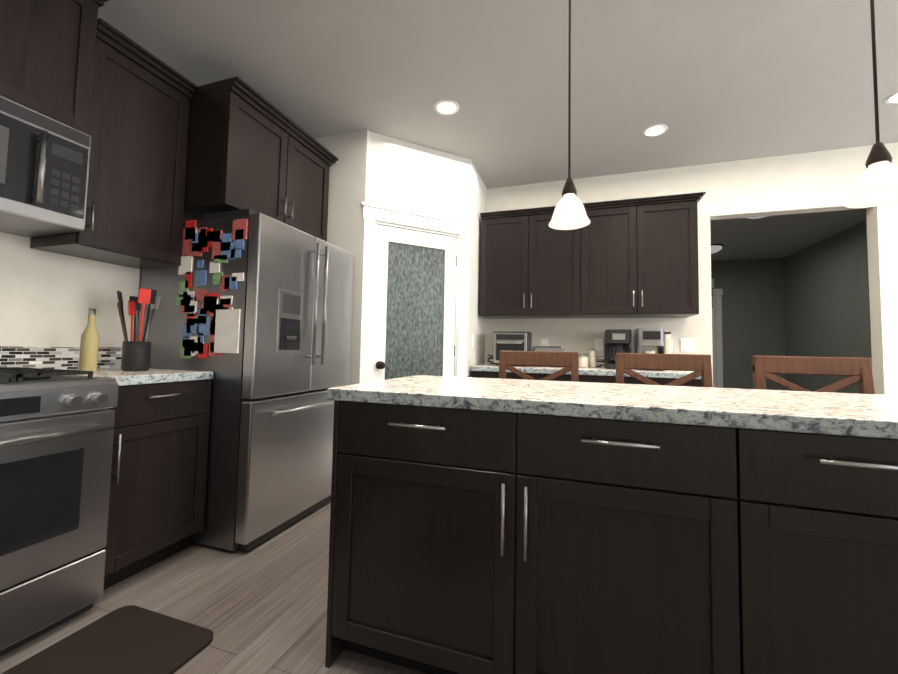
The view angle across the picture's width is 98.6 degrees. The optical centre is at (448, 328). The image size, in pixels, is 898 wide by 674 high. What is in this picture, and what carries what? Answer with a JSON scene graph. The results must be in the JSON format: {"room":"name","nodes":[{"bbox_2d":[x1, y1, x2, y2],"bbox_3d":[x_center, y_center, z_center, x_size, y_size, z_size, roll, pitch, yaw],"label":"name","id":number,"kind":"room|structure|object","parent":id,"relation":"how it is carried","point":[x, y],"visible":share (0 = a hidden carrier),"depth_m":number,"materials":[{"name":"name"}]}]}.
{"room":"kitchen","nodes":[
{"label":"kitchen","id":0,"kind":"room"},
{"bbox_2d":[0,232,141,369],"bbox_3d":[-2.240,-0.286,1.237,0.120,2.740,7.045,0,-3,18],"label":"wall","id":1,"kind":"structure","parent":0,"point":[48,299],"depth_m":1.92,"materials":[{"name":"white paint"}]},
{"bbox_2d":[0,0,109,133],"bbox_3d":[-1.878,-1.243,1.440,0.432,0.715,0.850,0,-3,18],"label":"upper cabinet","id":2,"kind":"object","parent":1,"relation":"attached to","point":[47,53],"visible":0.79,"depth_m":1.61,"materials":[{"name":"brown wood"}]},
{"bbox_2d":[0,95,90,236],"bbox_3d":[-1.879,-0.666,1.405,0.456,0.430,0.754,0,-3,18],"label":"microwave","id":3,"kind":"object","parent":2,"relation":"attached to","point":[44,167],"visible":1,"depth_m":1.56,"materials":[{"name":"silver metal"}]},
{"bbox_2d":[0,346,121,369],"bbox_3d":[-2.265,0.090,0.953,0.008,0.115,2.729,0,-3,18],"label":"backsplash","id":4,"kind":"structure","parent":1,"relation":"attached to","point":[64,358],"depth_m":1.90,"materials":[{"name":"tile"}]},
{"bbox_2d":[30,18,196,268],"bbox_3d":[-1.710,-0.886,2.018,0.392,1.040,0.475,0,-3,18],"label":"upper cabinet","id":5,"kind":"object","parent":1,"relation":"attached to","point":[139,116],"visible":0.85,"depth_m":1.94,"materials":[{"name":"brown wood"}]},
{"bbox_2d":[183,76,337,241],"bbox_3d":[-1.346,-1.010,2.665,0.682,0.710,0.957,0,-3,18],"label":"upper cabinet","id":6,"kind":"object","parent":1,"relation":"attached to","point":[248,147],"visible":0.79,"depth_m":2.28,"materials":[{"name":"brown wood"}]},
{"bbox_2d":[0,501,426,673],"bbox_3d":[1.615,1.238,1.769,7.120,0.100,10.620,0,-3,18],"label":"floor","id":7,"kind":"structure","parent":0,"point":[260,608],"depth_m":1.58,"materials":[{"name":"grey wood"}]},
{"bbox_2d":[0,367,118,655],"bbox_3d":[-1.764,0.624,1.291,0.724,0.945,0.764,0,-3,18],"label":"range","id":8,"kind":"object","parent":7,"relation":"on","point":[56,435],"visible":1,"depth_m":1.39,"materials":[{"name":"silver metal"}]},
{"bbox_2d":[1,605,213,673],"bbox_3d":[-1.463,1.042,0.274,0.490,0.013,2.550,0,-3,18],"label":"area rug","id":9,"kind":"object","parent":7,"relation":"on","point":[131,639],"visible":0.89,"depth_m":1.33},
{"bbox_2d":[65,368,212,589],"bbox_3d":[-1.616,0.672,1.895,0.652,0.920,0.475,0,-3,18],"label":"base cabinet","id":10,"kind":"object","parent":7,"relation":"on","point":[158,475],"visible":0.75,"depth_m":1.79,"materials":[{"name":"brown wood"}]},
{"bbox_2d":[79,309,99,372],"bbox_3d":[-1.676,0.054,1.804,0.064,0.300,0.064,0,-3,18],"label":"oil bottle","id":11,"kind":"object","parent":10,"relation":"on","point":[89,351],"visible":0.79,"depth_m":1.78,"materials":[{"name":"yellow glass"}]},
{"bbox_2d":[117,288,160,370],"bbox_3d":[-1.601,0.006,2.009,0.174,0.422,0.187,0,-3,18],"label":"utensil crock","id":12,"kind":"object","parent":10,"relation":"on","point":[136,356],"visible":1,"depth_m":1.97,"materials":[{"name":"grey ceramic"}]},
{"bbox_2d":[137,209,353,550],"bbox_3d":[-1.241,0.279,2.527,0.927,1.785,0.916,0,-3,18],"label":"fridge","id":13,"kind":"object","parent":7,"relation":"on","point":[253,312],"visible":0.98,"depth_m":2.12,"materials":[{"name":"silver metal"}]},
{"bbox_2d":[499,351,578,381],"bbox_3d":[0.432,0.645,1.980,0.450,1.060,0.469,0,-3,18],"label":"stool","id":14,"kind":"object","parent":7,"relation":"on","point":[568,361],"visible":0.25,"depth_m":2.19,"materials":[{"name":"brown wood"}]},
{"bbox_2d":[471,364,701,386],"bbox_3d":[1.120,0.799,3.309,1.780,0.920,0.656,0,-3,18],"label":"countertop","id":15,"kind":"structure","parent":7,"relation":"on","point":[598,375],"depth_m":3.04,"materials":[{"name":"white stone"}]},
{"bbox_2d":[493,331,531,366],"bbox_3d":[0.583,0.186,3.562,0.320,0.310,0.348,0,-3,18],"label":"air fryer oven","id":16,"kind":"object","parent":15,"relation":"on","point":[512,341],"visible":0.58,"depth_m":3.44,"materials":[{"name":"silver metal"}]},
{"bbox_2d":[487,354,603,366],"bbox_3d":[1.231,0.308,3.647,1.770,0.100,0.008,0,-3,18],"label":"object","id":17,"kind":"structure","parent":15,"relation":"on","point":[600,361],"depth_m":3.59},
{"bbox_2d":[533,346,563,366],"bbox_3d":[0.897,0.252,3.526,0.290,0.186,0.172,0,-3,18],"label":"toaster","id":18,"kind":"object","parent":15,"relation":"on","point":[550,348],"visible":0.4,"depth_m":3.46,"materials":[{"name":"silver metal"}]},
{"bbox_2d":[579,354,588,367],"bbox_3d":[1.199,0.287,3.453,0.090,0.120,0.090,0,-3,18],"label":"jar","id":19,"kind":"object","parent":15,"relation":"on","point":[583,360],"visible":0.96,"depth_m":3.42,"materials":[{"name":"ceramic"}]},
{"bbox_2d":[588,349,596,367],"bbox_3d":[1.294,0.266,3.486,0.070,0.170,0.070,0,-3,18],"label":"jar","id":20,"kind":"object","parent":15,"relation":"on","point":[592,355],"visible":0.98,"depth_m":3.46,"materials":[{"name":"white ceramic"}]},
{"bbox_2d":[604,329,631,369],"bbox_3d":[1.461,0.179,3.351,0.200,0.335,0.243,0,-3,18],"label":"coffee maker","id":21,"kind":"object","parent":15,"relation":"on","point":[617,341],"visible":0.75,"depth_m":3.27,"materials":[{"name":"black plastic"}]},
{"bbox_2d":[634,328,670,370],"bbox_3d":[1.711,0.173,3.250,0.256,0.345,0.300,0,-3,18],"label":"coffee machine","id":22,"kind":"object","parent":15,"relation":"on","point":[653,340],"visible":0.67,"depth_m":3.15,"materials":[{"name":"silver plastic"}]},
{"bbox_2d":[325,395,897,673],"bbox_3d":[0.999,0.703,1.164,2.756,0.880,0.676,0,-3,18],"label":"kitchen island","id":23,"kind":"object","parent":7,"relation":"on","point":[496,526],"depth_m":1.05,"materials":[{"name":"brown wood"}]},
{"bbox_2d":[327,375,897,434],"bbox_3d":[1.034,0.249,1.270,2.800,0.040,0.800,0,-3,18],"label":"island countertop","id":24,"kind":"structure","parent":23,"relation":"on","point":[843,411],"depth_m":1.19,"materials":[{"name":"white stone"}]},
{"bbox_2d":[615,353,712,386],"bbox_3d":[1.031,0.647,1.784,0.450,1.060,0.469,0,-3,18],"label":"stool","id":25,"kind":"object","parent":7,"relation":"on","point":[699,365],"visible":0.15,"depth_m":1.99,"materials":[{"name":"brown wood"}]},
{"bbox_2d":[752,355,874,393],"bbox_3d":[1.620,0.648,1.591,0.450,1.060,0.469,0,-3,18],"label":"stool","id":26,"kind":"object","parent":7,"relation":"on","point":[857,369],"visible":0.17,"depth_m":1.80,"materials":[{"name":"brown wood"}]},
{"bbox_2d":[315,129,368,385],"bbox_3d":[-1.083,-0.166,3.083,0.930,2.740,0.080,0,-3,18],"label":"wall","id":27,"kind":"structure","parent":0,"point":[348,182],"depth_m":2.98,"materials":[{"name":"white paint"}]},
{"bbox_2d":[367,131,470,376],"bbox_3d":[-0.279,-0.146,3.170,0.955,2.740,0.100,3,-3,-27],"label":"wall","id":28,"kind":"structure","parent":0,"point":[405,175],"depth_m":3.18,"materials":[{"name":"white paint"}]},
{"bbox_2d":[371,224,456,381],"bbox_3d":[-0.256,0.203,3.100,0.724,2.012,0.111,3,-3,-27],"label":"pantry door","id":29,"kind":"structure","parent":28,"relation":"in","point":[414,305],"depth_m":3.14,"materials":[{"name":"white glass"}]},
{"bbox_2d":[360,202,471,382],"bbox_3d":[-0.279,0.140,3.138,0.966,2.165,0.134,3,-3,-27],"label":"door frame","id":30,"kind":"structure","parent":28,"relation":"attached to","point":[373,213],"depth_m":3.10,"materials":[{"name":"white wood"}]},
{"bbox_2d":[468,160,486,376],"bbox_3d":[0.222,-0.111,3.664,0.100,2.740,0.650,0,-3,18],"label":"wall","id":31,"kind":"structure","parent":0,"point":[476,320],"depth_m":3.57,"materials":[{"name":"white paint"}]},
{"bbox_2d":[471,335,473,347],"bbox_3d":[0.214,0.112,3.461,0.009,0.115,0.075,0,-3,18],"label":"switch plate","id":32,"kind":"object","parent":31,"relation":"attached to","point":[472,341],"visible":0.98,"depth_m":3.44,"materials":[{"name":"white plastic"}]},
{"bbox_2d":[97,0,897,188],"bbox_3d":[1.114,-1.698,0.223,7.120,0.100,7.045,0,-3,18],"label":"ceiling","id":33,"kind":"structure","parent":0,"point":[710,81],"depth_m":2.32,"materials":[{"name":"white paint"}]},
{"bbox_2d":[434,100,458,114],"bbox_3d":[-0.016,-1.538,2.689,0.176,0.003,0.176,0,-3,18],"label":"recessed light","id":34,"kind":"object","parent":33,"relation":"in","point":[446,107],"visible":1,"depth_m":2.68,"materials":[{"name":"white glass"}]},
{"bbox_2d":[548,0,589,229],"bbox_3d":[0.476,-0.998,1.526,0.156,1.185,0.156,0,-3,18],"label":"pendant light","id":35,"kind":"object","parent":33,"relation":"hanging from","point":[569,213],"visible":1,"depth_m":1.50,"materials":[{"name":"white glass"}]},
{"bbox_2d":[642,124,667,136],"bbox_3d":[1.554,-1.495,2.921,0.176,0.003,0.176,0,-3,18],"label":"recessed light","id":36,"kind":"object","parent":33,"relation":"in","point":[654,130],"visible":1,"depth_m":2.91,"materials":[{"name":"white glass"}]},
{"bbox_2d":[845,0,897,207],"bbox_3d":[1.357,-0.996,1.238,0.156,1.185,0.156,0,-3,18],"label":"pendant light","id":37,"kind":"object","parent":33,"relation":"hanging from","point":[876,184],"visible":1,"depth_m":1.21,"materials":[{"name":"white glass"}]},
{"bbox_2d":[883,92,897,103],"bbox_3d":[2.913,-1.493,2.476,0.176,0.003,0.176,0,-3,18],"label":"recessed light","id":38,"kind":"object","parent":33,"relation":"in","point":[892,99],"visible":1,"depth_m":2.51,"materials":[{"name":"white glass"}]},
{"bbox_2d":[485,142,897,394],"bbox_3d":[2.920,-0.084,3.186,5.525,2.740,0.120,0,-3,18],"label":"wall","id":39,"kind":"structure","parent":0,"point":[817,181],"depth_m":3.34,"materials":[{"name":"white paint"}]},
{"bbox_2d":[480,204,587,318],"bbox_3d":[0.803,-0.587,3.659,0.955,0.954,0.347,0,-3,18],"label":"upper cabinet","id":40,"kind":"object","parent":39,"relation":"attached to","point":[531,269],"depth_m":3.50,"materials":[{"name":"brown wood"}]},
{"bbox_2d":[541,338,548,345],"bbox_3d":[0.930,0.148,3.754,0.075,0.115,0.008,0,-3,18],"label":"electrical outlet plate","id":41,"kind":"object","parent":39,"relation":"attached to","point":[544,341],"visible":0.6,"depth_m":3.75,"materials":[{"name":"white plastic"}]},
{"bbox_2d":[594,339,602,350],"bbox_3d":[1.396,0.149,3.602,0.075,0.115,0.008,0,-3,18],"label":"electrical outlet plate","id":42,"kind":"object","parent":39,"relation":"attached to","point":[598,344],"visible":0.9,"depth_m":3.60,"materials":[{"name":"white plastic"}]},
{"bbox_2d":[588,192,699,317],"bbox_3d":[1.595,-0.585,3.400,0.955,0.954,0.347,0,-3,18],"label":"upper cabinet","id":43,"kind":"object","parent":39,"relation":"attached to","point":[632,258],"depth_m":3.21,"materials":[{"name":"brown wood"}]},
{"bbox_2d":[680,338,695,351],"bbox_3d":[2.090,0.140,3.375,0.120,0.115,0.009,0,-3,18],"label":"switch plate","id":44,"kind":"object","parent":39,"relation":"attached to","point":[688,344],"visible":1,"depth_m":3.37,"materials":[{"name":"white plastic"}]},
{"bbox_2d":[711,281,712,308],"bbox_3d":[2.301,-0.295,3.401,0.018,0.240,0.080,0,-3,18],"label":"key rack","id":45,"kind":"object","parent":39,"relation":"attached to","point":[712,294],"visible":0.31,"depth_m":3.37,"materials":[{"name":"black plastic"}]},
{"bbox_2d":[711,258,786,390],"bbox_3d":[4.083,0.177,6.556,2.550,2.620,0.120,0,-3,18],"label":"wall","id":46,"kind":"structure","parent":0,"point":[752,297],"depth_m":6.26,"materials":[{"name":"grey paint"}]},
{"bbox_2d":[712,295,716,387],"bbox_3d":[3.988,0.457,6.476,0.852,2.030,0.057,0,-3,18],"label":"door","id":47,"kind":"structure","parent":46,"relation":"in","point":[714,347],"depth_m":6.38,"materials":[{"name":"white wood"}]},
{"bbox_2d":[713,289,722,387],"bbox_3d":[3.995,0.408,6.496,1.060,2.150,0.023,0,-3,18],"label":"door frame","id":48,"kind":"structure","parent":46,"relation":"attached to","point":[718,293],"depth_m":6.36,"materials":[{"name":"white wood"}]},
{"bbox_2d":[710,209,865,260],"bbox_3d":[3.578,-1.278,4.988,2.800,0.100,3.575,0,-3,18],"label":"ceiling","id":49,"kind":"structure","parent":0,"point":[776,236],"depth_m":4.89,"materials":[{"name":"white paint"}]},
{"bbox_2d":[711,244,723,253],"bbox_3d":[3.783,-1.143,5.616,0.340,0.095,0.340,0,-3,18],"label":"light","id":50,"kind":"object","parent":49,"relation":"attached to","point":[715,248],"visible":0.38,"depth_m":5.49,"materials":[{"name":"white glass"}]},
{"bbox_2d":[746,216,766,218],"bbox_3d":[3.286,-1.233,4.098,0.340,0.095,0.340,0,-3,18],"label":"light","id":51,"kind":"object","parent":49,"relation":"attached to","point":[756,217],"visible":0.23,"depth_m":4.13,"materials":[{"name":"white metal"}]},
{"bbox_2d":[783,221,871,393],"bbox_3d":[4.835,0.082,4.496,0.100,2.620,3.575,0,-3,18],"label":"wall","id":52,"kind":"structure","parent":0,"point":[813,300],"depth_m":5.06,"materials":[{"name":"grey paint"}]}
]}

